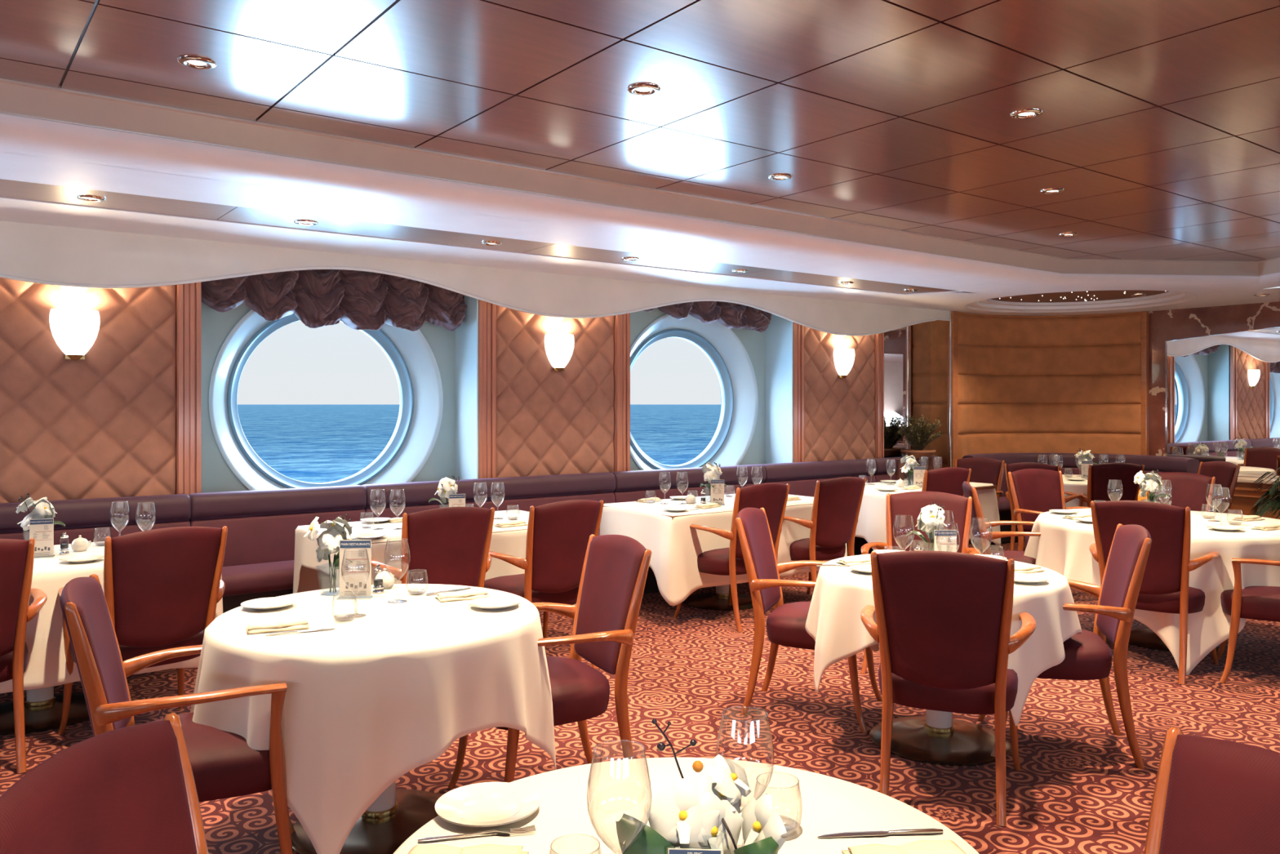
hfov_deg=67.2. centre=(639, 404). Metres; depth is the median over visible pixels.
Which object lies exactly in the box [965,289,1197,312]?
ceiling light recess
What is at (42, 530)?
card stand
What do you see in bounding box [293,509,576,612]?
tablecloth
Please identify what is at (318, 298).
curtain
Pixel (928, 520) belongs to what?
orchid arrangement
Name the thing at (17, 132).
ceiling soffit
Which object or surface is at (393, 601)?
wine glass
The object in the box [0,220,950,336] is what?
valance
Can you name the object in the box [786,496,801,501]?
folded napkin
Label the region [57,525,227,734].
armchair
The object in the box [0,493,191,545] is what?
banquette
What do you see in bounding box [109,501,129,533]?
wine glass
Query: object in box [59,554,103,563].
plate
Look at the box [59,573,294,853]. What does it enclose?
armchair
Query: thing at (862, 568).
plate
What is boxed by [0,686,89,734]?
pedestal table
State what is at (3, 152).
ceiling slab
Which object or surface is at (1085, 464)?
card stand
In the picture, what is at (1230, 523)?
water tumbler
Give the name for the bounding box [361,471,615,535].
banquette
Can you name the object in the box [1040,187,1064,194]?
recessed light
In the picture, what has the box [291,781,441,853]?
pedestal table
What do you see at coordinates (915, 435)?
potted shrub
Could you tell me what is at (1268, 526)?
folded napkin
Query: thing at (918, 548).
pepper mill
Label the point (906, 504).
armchair
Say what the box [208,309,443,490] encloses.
window frame
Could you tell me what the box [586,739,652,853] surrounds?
wine glass
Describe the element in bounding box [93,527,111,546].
water tumbler
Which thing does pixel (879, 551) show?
plate
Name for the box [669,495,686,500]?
plate
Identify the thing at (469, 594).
folded napkin
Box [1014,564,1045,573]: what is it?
folded napkin
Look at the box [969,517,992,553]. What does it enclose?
wine glass
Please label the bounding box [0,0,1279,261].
ceiling
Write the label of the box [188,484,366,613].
banquette
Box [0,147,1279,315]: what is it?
ceiling
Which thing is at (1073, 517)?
folded napkin
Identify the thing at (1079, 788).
floor
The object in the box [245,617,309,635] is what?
folded napkin
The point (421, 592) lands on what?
water tumbler
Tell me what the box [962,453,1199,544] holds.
banquette
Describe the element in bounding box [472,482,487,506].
wine glass
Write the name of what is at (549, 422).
wall panel
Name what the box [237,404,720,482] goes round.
sea
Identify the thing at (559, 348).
wall sconce
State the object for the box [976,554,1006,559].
plate
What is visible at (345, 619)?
water tumbler
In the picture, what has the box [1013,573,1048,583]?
plate
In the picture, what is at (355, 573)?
card stand
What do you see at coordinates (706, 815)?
orchid arrangement
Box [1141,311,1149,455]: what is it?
trim
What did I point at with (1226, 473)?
armchair
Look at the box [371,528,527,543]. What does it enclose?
pedestal table
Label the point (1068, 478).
plate
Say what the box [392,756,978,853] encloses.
tablecloth
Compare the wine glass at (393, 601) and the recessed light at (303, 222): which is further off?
the recessed light at (303, 222)
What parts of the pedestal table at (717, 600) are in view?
plate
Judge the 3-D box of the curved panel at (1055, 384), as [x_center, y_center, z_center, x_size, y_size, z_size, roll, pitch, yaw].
[4.410,0.252,10.405,1.633,2.497,1.280,0,0,-37]
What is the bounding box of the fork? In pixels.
[417,824,536,841]
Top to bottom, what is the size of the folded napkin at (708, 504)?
0.028 m
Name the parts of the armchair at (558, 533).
armrest, leg, seat, leg, backrest, leg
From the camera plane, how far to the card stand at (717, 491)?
7.07 m
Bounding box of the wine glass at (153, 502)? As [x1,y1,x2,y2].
[135,502,156,528]
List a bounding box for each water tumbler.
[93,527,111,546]
[331,591,357,622]
[359,513,374,528]
[405,568,427,595]
[506,504,519,519]
[549,838,601,853]
[644,490,656,502]
[724,486,734,497]
[753,776,802,838]
[1200,504,1216,519]
[1226,509,1243,524]
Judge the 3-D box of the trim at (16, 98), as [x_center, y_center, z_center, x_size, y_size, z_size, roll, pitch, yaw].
[1.124,-1.151,0.660,15.591,0.137,8.910,0,0,-37]
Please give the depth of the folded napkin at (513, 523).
5.83 m
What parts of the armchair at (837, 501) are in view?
armrest, leg, leg, seat, backrest, leg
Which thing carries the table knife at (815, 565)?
on the tablecloth at (841, 593)
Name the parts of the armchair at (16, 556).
seat, backrest, leg, armrest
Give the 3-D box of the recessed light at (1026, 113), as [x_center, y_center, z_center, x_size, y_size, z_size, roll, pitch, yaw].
[1.595,-1.196,3.978,0.128,0.013,0.128,0,0,-37]
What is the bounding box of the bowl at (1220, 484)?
[1205,484,1222,508]
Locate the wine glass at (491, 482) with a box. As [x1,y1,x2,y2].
[489,482,505,519]
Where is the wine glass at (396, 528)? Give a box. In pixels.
[389,488,405,529]
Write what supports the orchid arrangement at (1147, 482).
on the tablecloth at (1062, 546)
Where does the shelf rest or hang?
on the floor
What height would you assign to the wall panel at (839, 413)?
1.620 m
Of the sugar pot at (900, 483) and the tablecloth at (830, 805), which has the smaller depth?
the tablecloth at (830, 805)
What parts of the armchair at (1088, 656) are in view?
leg, leg, seat, armrest, armrest, leg, backrest, leg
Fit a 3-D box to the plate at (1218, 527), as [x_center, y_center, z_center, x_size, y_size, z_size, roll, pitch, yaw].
[3.434,0.731,5.656,0.190,0.018,0.190,0,0,-37]
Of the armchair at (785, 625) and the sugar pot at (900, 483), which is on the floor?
the armchair at (785, 625)
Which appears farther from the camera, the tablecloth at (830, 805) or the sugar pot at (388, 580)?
the sugar pot at (388, 580)
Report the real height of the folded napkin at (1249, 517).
0.028 m
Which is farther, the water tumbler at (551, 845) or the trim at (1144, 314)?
the trim at (1144, 314)
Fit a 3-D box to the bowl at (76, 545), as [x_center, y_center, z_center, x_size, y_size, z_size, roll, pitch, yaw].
[-2.822,0.715,4.857,0.080,0.050,0.080,0,0,25]
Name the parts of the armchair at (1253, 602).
leg, leg, seat, armrest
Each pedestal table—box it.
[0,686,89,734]
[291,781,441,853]
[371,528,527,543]
[603,503,812,610]
[869,709,1011,765]
[890,484,996,494]
[1128,627,1219,652]
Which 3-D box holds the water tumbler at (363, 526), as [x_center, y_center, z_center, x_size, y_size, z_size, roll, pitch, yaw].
[-1.634,0.695,5.766,0.085,0.091,0.085,0,0,18]
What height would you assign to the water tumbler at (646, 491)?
0.091 m
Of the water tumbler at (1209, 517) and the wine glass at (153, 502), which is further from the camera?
the water tumbler at (1209, 517)
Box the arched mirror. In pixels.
[1166,326,1279,478]
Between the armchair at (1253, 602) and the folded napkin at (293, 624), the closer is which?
the folded napkin at (293, 624)
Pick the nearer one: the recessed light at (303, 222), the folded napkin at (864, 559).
the folded napkin at (864, 559)
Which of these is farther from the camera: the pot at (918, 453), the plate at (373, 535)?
the pot at (918, 453)
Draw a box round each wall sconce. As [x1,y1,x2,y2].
[48,308,100,360]
[544,333,574,372]
[833,348,854,378]
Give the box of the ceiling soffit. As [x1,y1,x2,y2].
[0,112,1279,288]
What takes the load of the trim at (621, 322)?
attached to the wall
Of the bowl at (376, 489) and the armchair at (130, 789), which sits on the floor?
the armchair at (130, 789)
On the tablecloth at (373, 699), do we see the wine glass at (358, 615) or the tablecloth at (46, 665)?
the wine glass at (358, 615)
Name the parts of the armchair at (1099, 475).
armrest, leg, backrest, leg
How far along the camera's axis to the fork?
1.65 m
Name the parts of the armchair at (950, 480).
leg, leg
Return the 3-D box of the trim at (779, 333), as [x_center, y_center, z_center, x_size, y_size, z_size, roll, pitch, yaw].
[-2.670,-0.150,6.392,10.067,1.700,0.365,0,0,-37]
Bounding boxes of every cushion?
[0,520,190,545]
[188,508,365,566]
[222,560,293,596]
[363,491,614,530]
[613,481,763,502]
[762,474,875,497]
[873,472,896,482]
[998,496,1010,511]
[1000,467,1166,497]
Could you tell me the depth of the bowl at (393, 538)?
3.60 m
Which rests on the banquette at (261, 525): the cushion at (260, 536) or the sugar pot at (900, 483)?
the cushion at (260, 536)
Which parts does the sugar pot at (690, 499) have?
lid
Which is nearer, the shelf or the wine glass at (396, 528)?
the wine glass at (396, 528)
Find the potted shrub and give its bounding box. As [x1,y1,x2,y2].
[894,414,943,458]
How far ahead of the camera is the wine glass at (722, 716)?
1.57 m
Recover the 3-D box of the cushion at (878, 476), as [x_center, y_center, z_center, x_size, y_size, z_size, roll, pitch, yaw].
[2.780,0.870,10.098,1.042,0.340,0.151,0,0,-37]
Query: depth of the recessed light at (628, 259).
6.63 m
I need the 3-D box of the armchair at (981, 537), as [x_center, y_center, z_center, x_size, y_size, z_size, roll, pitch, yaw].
[2.519,1.016,6.480,0.667,0.978,0.649,0,0,14]
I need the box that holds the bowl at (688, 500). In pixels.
[684,497,695,503]
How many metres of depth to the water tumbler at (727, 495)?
7.71 m
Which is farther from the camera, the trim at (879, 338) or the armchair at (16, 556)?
the trim at (879, 338)
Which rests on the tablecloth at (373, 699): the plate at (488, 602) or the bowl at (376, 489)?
the plate at (488, 602)
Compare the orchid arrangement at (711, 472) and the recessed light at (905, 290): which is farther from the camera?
the recessed light at (905, 290)
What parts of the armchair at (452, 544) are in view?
armrest, leg, backrest, leg, armrest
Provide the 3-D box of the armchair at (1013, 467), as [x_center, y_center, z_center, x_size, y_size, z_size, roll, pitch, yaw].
[3.737,1.016,8.939,0.649,0.978,0.667,0,0,41]
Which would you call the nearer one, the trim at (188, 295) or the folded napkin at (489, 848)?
the folded napkin at (489, 848)
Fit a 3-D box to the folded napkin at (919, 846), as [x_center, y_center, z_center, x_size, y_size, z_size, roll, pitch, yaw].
[0.431,0.727,1.552,0.191,0.028,0.092,0,0,-4]
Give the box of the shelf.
[894,457,942,479]
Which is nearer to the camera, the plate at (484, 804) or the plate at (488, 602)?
the plate at (484, 804)
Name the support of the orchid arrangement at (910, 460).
on the tablecloth at (872, 522)
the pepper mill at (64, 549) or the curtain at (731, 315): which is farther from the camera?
the curtain at (731, 315)
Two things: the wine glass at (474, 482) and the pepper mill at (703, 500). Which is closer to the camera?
the wine glass at (474, 482)
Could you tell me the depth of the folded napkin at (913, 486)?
8.38 m
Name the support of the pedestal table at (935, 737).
on the floor
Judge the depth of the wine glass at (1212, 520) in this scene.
6.09 m
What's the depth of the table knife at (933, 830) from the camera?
1.65 m
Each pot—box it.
[71,534,90,551]
[374,568,395,589]
[684,493,695,503]
[895,478,905,487]
[900,448,935,458]
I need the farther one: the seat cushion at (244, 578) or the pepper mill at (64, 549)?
the seat cushion at (244, 578)
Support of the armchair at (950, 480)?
on the floor
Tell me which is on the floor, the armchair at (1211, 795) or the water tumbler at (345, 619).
the armchair at (1211, 795)
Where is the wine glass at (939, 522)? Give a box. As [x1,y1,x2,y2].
[936,522,959,551]
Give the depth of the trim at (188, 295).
6.06 m
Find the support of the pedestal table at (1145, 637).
on the floor
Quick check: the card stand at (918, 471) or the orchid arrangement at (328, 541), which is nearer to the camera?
the orchid arrangement at (328, 541)
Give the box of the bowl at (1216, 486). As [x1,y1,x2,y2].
[1212,486,1230,511]
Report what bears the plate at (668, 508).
on the tablecloth at (675, 547)
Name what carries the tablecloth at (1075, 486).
on the pedestal table
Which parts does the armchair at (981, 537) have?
backrest, leg, armrest, armrest, seat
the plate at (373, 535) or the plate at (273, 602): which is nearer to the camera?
the plate at (273, 602)
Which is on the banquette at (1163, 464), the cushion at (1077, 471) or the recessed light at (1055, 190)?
the cushion at (1077, 471)
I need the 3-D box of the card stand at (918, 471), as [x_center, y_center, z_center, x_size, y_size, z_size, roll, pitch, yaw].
[2.486,0.646,8.579,0.106,0.188,0.060,0,0,6]
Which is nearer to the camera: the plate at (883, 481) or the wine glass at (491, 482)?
the wine glass at (491, 482)
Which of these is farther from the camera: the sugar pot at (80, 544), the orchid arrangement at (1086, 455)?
the orchid arrangement at (1086, 455)
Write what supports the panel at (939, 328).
attached to the wall
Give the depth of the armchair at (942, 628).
3.50 m
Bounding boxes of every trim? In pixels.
[0,78,1279,275]
[0,178,964,293]
[176,281,201,494]
[455,294,792,479]
[478,299,496,478]
[613,312,630,471]
[792,321,804,462]
[874,332,884,457]
[947,311,957,466]
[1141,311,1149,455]
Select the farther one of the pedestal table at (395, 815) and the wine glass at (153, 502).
the wine glass at (153, 502)
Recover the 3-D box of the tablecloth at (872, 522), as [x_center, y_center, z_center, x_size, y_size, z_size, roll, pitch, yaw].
[2.455,1.037,8.821,1.662,0.594,0.897,0,0,-37]
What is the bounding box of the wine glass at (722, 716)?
[715,706,774,850]
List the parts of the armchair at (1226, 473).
leg, armrest, leg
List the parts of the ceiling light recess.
dome panel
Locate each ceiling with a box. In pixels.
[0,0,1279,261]
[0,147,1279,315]
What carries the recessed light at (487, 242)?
attached to the trim at (8, 188)
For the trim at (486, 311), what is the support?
attached to the wall
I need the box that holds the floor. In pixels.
[0,541,1279,853]
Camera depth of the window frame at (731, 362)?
9.38 m
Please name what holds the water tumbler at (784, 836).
on the tablecloth at (830, 805)
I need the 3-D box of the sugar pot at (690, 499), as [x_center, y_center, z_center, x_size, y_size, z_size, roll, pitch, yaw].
[0.380,0.700,7.184,0.080,0.080,0.098,0,0,25]
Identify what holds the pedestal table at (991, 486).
on the floor
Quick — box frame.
[1148,301,1279,456]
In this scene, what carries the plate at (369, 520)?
on the tablecloth at (308, 575)
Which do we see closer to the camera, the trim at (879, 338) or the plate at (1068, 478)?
the plate at (1068, 478)
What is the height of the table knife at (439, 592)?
0.007 m
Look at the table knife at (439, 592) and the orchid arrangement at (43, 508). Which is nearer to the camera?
the table knife at (439, 592)
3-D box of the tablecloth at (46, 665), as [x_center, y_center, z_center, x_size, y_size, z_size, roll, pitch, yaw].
[-2.903,1.015,4.678,1.557,0.548,0.991,0,0,-37]
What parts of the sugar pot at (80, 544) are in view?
lid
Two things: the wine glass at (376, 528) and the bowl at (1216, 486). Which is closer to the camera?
the wine glass at (376, 528)
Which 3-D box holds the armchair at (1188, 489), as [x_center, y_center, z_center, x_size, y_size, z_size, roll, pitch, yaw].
[3.952,1.016,7.265,0.667,0.978,0.649,0,0,-39]
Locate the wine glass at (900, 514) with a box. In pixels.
[893,514,915,549]
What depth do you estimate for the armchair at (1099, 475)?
8.70 m
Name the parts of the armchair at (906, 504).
leg, armrest, leg, backrest, leg, armrest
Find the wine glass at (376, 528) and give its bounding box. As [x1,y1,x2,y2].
[369,488,386,529]
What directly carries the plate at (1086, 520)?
on the tablecloth at (1062, 546)
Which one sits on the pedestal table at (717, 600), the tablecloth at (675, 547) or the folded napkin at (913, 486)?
the tablecloth at (675, 547)
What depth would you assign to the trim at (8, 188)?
5.67 m
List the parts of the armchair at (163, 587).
armrest, leg, leg, seat, backrest, leg, leg, armrest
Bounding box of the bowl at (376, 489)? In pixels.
[369,488,386,515]
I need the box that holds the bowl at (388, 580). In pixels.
[374,575,395,589]
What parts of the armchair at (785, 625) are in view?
leg, backrest, leg, armrest, seat, armrest, leg, leg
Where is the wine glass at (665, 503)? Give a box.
[658,471,671,504]
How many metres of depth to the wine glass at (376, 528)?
5.71 m
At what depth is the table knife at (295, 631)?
3.11 m
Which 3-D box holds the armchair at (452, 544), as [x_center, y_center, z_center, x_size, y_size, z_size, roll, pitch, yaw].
[-1.131,1.016,5.202,0.649,0.978,0.667,0,0,-33]
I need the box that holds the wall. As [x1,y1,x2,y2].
[201,302,931,493]
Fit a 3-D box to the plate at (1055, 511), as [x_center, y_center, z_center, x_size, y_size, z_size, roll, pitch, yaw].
[2.868,0.731,6.516,0.190,0.018,0.190,0,0,26]
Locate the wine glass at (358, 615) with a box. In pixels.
[341,548,369,617]
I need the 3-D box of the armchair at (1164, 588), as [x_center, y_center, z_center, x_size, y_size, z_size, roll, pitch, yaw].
[2.919,1.016,5.492,0.649,0.978,0.667,0,0,41]
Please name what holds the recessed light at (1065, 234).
in the ceiling at (1158, 126)
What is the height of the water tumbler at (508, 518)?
0.091 m
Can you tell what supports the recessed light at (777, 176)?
in the ceiling at (1158, 126)
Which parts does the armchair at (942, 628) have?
armrest, leg, leg, backrest, seat, leg, leg, armrest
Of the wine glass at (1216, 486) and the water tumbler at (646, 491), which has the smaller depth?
the wine glass at (1216, 486)
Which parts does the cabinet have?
moulding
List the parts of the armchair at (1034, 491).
leg, seat, armrest, backrest, leg, armrest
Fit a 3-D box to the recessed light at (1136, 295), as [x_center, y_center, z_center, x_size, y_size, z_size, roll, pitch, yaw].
[4.932,-1.075,9.534,0.128,0.013,0.128,0,0,-37]
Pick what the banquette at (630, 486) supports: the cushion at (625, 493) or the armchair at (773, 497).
the cushion at (625, 493)
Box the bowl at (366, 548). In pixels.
[341,548,369,591]
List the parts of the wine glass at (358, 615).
stem and foot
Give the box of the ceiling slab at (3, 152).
[3,151,1033,293]
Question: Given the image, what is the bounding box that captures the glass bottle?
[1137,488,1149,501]
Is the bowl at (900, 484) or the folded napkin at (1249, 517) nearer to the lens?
the folded napkin at (1249, 517)
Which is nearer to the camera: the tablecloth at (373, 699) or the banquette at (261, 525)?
the tablecloth at (373, 699)
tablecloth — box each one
[0,541,222,693]
[190,583,555,853]
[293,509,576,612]
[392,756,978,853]
[600,493,847,605]
[804,554,1082,725]
[855,480,1000,550]
[1023,508,1279,675]
[1062,474,1087,506]
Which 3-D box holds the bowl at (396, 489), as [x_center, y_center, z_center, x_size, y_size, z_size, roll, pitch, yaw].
[-1.438,0.585,5.713,0.096,0.155,0.096,0,0,-24]
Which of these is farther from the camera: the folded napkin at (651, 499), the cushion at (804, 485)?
the cushion at (804, 485)
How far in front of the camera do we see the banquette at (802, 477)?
9.17 m
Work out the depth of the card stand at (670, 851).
1.43 m
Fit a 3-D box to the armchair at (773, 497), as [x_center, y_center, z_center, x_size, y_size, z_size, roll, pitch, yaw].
[0.652,1.016,6.674,0.649,0.978,0.667,0,0,-39]
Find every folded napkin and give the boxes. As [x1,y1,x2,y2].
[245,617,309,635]
[386,516,402,523]
[407,843,528,853]
[435,589,489,602]
[493,520,528,528]
[635,497,662,502]
[693,502,721,508]
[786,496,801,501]
[835,555,871,564]
[841,839,966,853]
[901,484,921,489]
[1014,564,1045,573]
[1062,513,1092,519]
[1231,515,1264,521]
[1250,524,1279,530]
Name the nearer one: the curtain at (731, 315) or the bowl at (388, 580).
the bowl at (388, 580)
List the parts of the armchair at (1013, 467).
armrest, leg, backrest, armrest, leg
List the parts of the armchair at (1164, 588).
armrest, leg, backrest, seat, leg, armrest, leg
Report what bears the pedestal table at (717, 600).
on the floor
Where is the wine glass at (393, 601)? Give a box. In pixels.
[384,537,410,603]
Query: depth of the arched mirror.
9.78 m
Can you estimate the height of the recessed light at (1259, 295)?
0.013 m
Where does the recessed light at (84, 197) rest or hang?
attached to the trim at (8, 188)
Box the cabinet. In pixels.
[1229,476,1279,519]
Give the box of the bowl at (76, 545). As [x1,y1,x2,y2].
[71,540,88,551]
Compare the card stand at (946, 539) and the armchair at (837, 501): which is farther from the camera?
the armchair at (837, 501)
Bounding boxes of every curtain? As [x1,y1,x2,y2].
[201,269,466,331]
[643,301,771,332]
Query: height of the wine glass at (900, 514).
0.233 m
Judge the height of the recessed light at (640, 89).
0.013 m
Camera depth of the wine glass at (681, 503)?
7.16 m
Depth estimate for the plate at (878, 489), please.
8.21 m
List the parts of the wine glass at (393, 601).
stem and foot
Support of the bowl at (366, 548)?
on the wine glass at (358, 615)
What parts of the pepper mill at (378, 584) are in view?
glass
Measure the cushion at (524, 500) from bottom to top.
0.340 m
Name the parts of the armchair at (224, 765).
leg, backrest, leg, armrest, armrest, seat, leg, leg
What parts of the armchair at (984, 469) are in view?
leg, backrest, armrest, leg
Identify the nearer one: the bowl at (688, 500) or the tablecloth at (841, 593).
the tablecloth at (841, 593)
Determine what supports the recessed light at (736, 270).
attached to the trim at (8, 188)
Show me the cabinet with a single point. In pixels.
(1243, 499)
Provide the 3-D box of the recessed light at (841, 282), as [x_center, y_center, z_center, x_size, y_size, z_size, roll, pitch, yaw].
[1.706,-1.002,7.983,0.128,0.013,0.128,0,0,-37]
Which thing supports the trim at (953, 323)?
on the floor
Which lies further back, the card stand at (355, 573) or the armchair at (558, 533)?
the armchair at (558, 533)
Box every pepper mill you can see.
[58,531,69,555]
[372,564,384,593]
[700,489,706,504]
[914,543,922,550]
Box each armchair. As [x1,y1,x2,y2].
[0,537,47,773]
[0,712,208,853]
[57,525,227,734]
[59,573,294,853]
[371,506,494,587]
[448,533,651,788]
[484,499,604,668]
[673,483,790,632]
[735,507,881,733]
[783,476,866,593]
[860,550,1035,826]
[861,491,980,674]
[921,466,971,497]
[955,457,1004,551]
[962,480,1040,564]
[977,523,1151,768]
[1004,462,1084,550]
[1008,468,1090,551]
[1064,462,1144,506]
[1088,500,1219,684]
[1143,726,1279,853]
[1147,471,1215,511]
[1197,461,1239,513]
[1217,558,1279,683]
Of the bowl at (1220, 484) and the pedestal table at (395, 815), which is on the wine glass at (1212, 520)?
the bowl at (1220, 484)
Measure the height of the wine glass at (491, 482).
0.233 m
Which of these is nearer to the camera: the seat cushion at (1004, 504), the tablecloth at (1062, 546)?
the tablecloth at (1062, 546)
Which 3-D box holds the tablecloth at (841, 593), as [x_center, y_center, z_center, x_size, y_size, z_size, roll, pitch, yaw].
[1.342,0.992,4.305,1.168,0.503,1.175,0,0,-37]
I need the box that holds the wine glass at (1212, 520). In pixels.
[1205,484,1222,521]
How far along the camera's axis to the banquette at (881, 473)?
9.84 m
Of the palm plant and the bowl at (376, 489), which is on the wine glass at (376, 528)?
the bowl at (376, 489)
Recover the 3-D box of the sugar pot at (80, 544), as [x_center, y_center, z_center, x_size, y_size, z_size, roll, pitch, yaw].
[-2.818,0.700,4.865,0.080,0.080,0.098,0,0,25]
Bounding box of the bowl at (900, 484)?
[895,481,905,487]
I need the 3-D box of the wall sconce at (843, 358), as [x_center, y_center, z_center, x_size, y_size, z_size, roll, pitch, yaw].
[2.069,-0.404,9.638,0.260,0.298,0.124,0,0,-37]
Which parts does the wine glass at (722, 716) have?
stem and foot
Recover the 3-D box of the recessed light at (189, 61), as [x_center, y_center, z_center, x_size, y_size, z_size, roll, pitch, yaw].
[-1.555,-1.196,3.382,0.128,0.013,0.128,0,0,-37]
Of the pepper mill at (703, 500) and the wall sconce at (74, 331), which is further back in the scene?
the pepper mill at (703, 500)
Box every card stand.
[29,517,55,558]
[336,539,373,599]
[448,493,465,506]
[667,848,721,853]
[711,480,724,505]
[913,466,924,487]
[933,529,956,551]
[1081,460,1092,479]
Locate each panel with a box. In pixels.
[0,277,176,502]
[496,305,613,477]
[804,325,875,462]
[930,320,947,467]
[957,311,1141,541]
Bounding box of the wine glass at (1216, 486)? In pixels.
[1212,486,1230,525]
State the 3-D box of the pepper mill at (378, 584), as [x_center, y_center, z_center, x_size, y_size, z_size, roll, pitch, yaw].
[-1.026,0.684,3.779,0.046,0.111,0.046,0,0,36]
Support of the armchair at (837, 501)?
on the floor
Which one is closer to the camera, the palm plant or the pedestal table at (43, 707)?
the pedestal table at (43, 707)
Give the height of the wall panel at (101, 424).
1.620 m
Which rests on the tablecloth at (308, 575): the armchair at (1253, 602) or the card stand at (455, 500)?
the card stand at (455, 500)
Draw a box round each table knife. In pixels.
[266,627,337,635]
[425,586,471,595]
[815,564,852,566]
[817,827,943,837]
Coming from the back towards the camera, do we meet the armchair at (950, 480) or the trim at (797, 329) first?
the trim at (797, 329)
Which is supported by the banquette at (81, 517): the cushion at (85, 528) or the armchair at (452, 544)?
the cushion at (85, 528)
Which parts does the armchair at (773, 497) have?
leg, armrest, seat, leg, leg, backrest, leg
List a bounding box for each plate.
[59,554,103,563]
[240,596,296,610]
[351,532,386,539]
[360,517,390,523]
[435,782,541,826]
[467,596,520,609]
[662,506,688,511]
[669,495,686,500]
[848,564,871,573]
[873,549,904,553]
[875,488,897,491]
[880,480,897,483]
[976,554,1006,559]
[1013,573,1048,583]
[1048,509,1079,514]
[1066,477,1086,480]
[1075,517,1092,523]
[1206,524,1244,531]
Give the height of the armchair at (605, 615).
0.978 m
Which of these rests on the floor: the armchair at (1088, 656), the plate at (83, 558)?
the armchair at (1088, 656)
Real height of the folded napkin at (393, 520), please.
0.028 m
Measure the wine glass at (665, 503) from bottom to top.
0.233 m
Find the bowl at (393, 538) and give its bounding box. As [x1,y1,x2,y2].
[384,537,410,581]
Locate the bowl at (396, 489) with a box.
[389,488,405,515]
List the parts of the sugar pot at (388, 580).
lid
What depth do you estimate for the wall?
8.62 m
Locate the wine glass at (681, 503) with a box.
[675,471,688,504]
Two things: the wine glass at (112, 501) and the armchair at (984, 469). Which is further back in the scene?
the armchair at (984, 469)
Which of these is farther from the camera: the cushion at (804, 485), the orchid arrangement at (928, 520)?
the cushion at (804, 485)
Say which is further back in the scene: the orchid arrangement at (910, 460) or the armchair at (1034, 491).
the orchid arrangement at (910, 460)
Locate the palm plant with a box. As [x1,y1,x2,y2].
[1250,466,1279,519]
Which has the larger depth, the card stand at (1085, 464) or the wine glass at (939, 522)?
the card stand at (1085, 464)
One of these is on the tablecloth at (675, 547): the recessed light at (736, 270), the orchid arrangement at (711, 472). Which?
the orchid arrangement at (711, 472)
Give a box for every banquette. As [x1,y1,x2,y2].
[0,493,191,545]
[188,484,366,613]
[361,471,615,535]
[608,464,765,594]
[760,458,876,556]
[871,455,937,482]
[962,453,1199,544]
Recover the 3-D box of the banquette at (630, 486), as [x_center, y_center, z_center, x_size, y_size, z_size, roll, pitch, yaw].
[0.542,1.028,8.223,1.672,0.945,0.520,0,0,-37]
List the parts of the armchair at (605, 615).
leg, leg, seat, armrest, leg, armrest, backrest, leg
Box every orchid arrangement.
[16,493,65,531]
[303,513,352,595]
[428,475,459,506]
[615,718,786,853]
[700,462,726,502]
[900,453,919,486]
[905,502,947,551]
[1074,448,1098,471]
[1133,469,1170,502]
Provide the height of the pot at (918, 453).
0.090 m
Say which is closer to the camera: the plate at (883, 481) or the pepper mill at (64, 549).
the pepper mill at (64, 549)
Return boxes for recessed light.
[76,195,106,202]
[177,55,217,70]
[293,219,318,225]
[481,240,502,245]
[620,257,639,261]
[626,83,660,95]
[732,269,748,272]
[768,173,792,180]
[838,281,853,284]
[902,288,917,291]
[1009,108,1043,119]
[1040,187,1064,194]
[1057,232,1077,236]
[1131,293,1145,296]
[1253,293,1270,296]
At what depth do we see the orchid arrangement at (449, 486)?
6.00 m

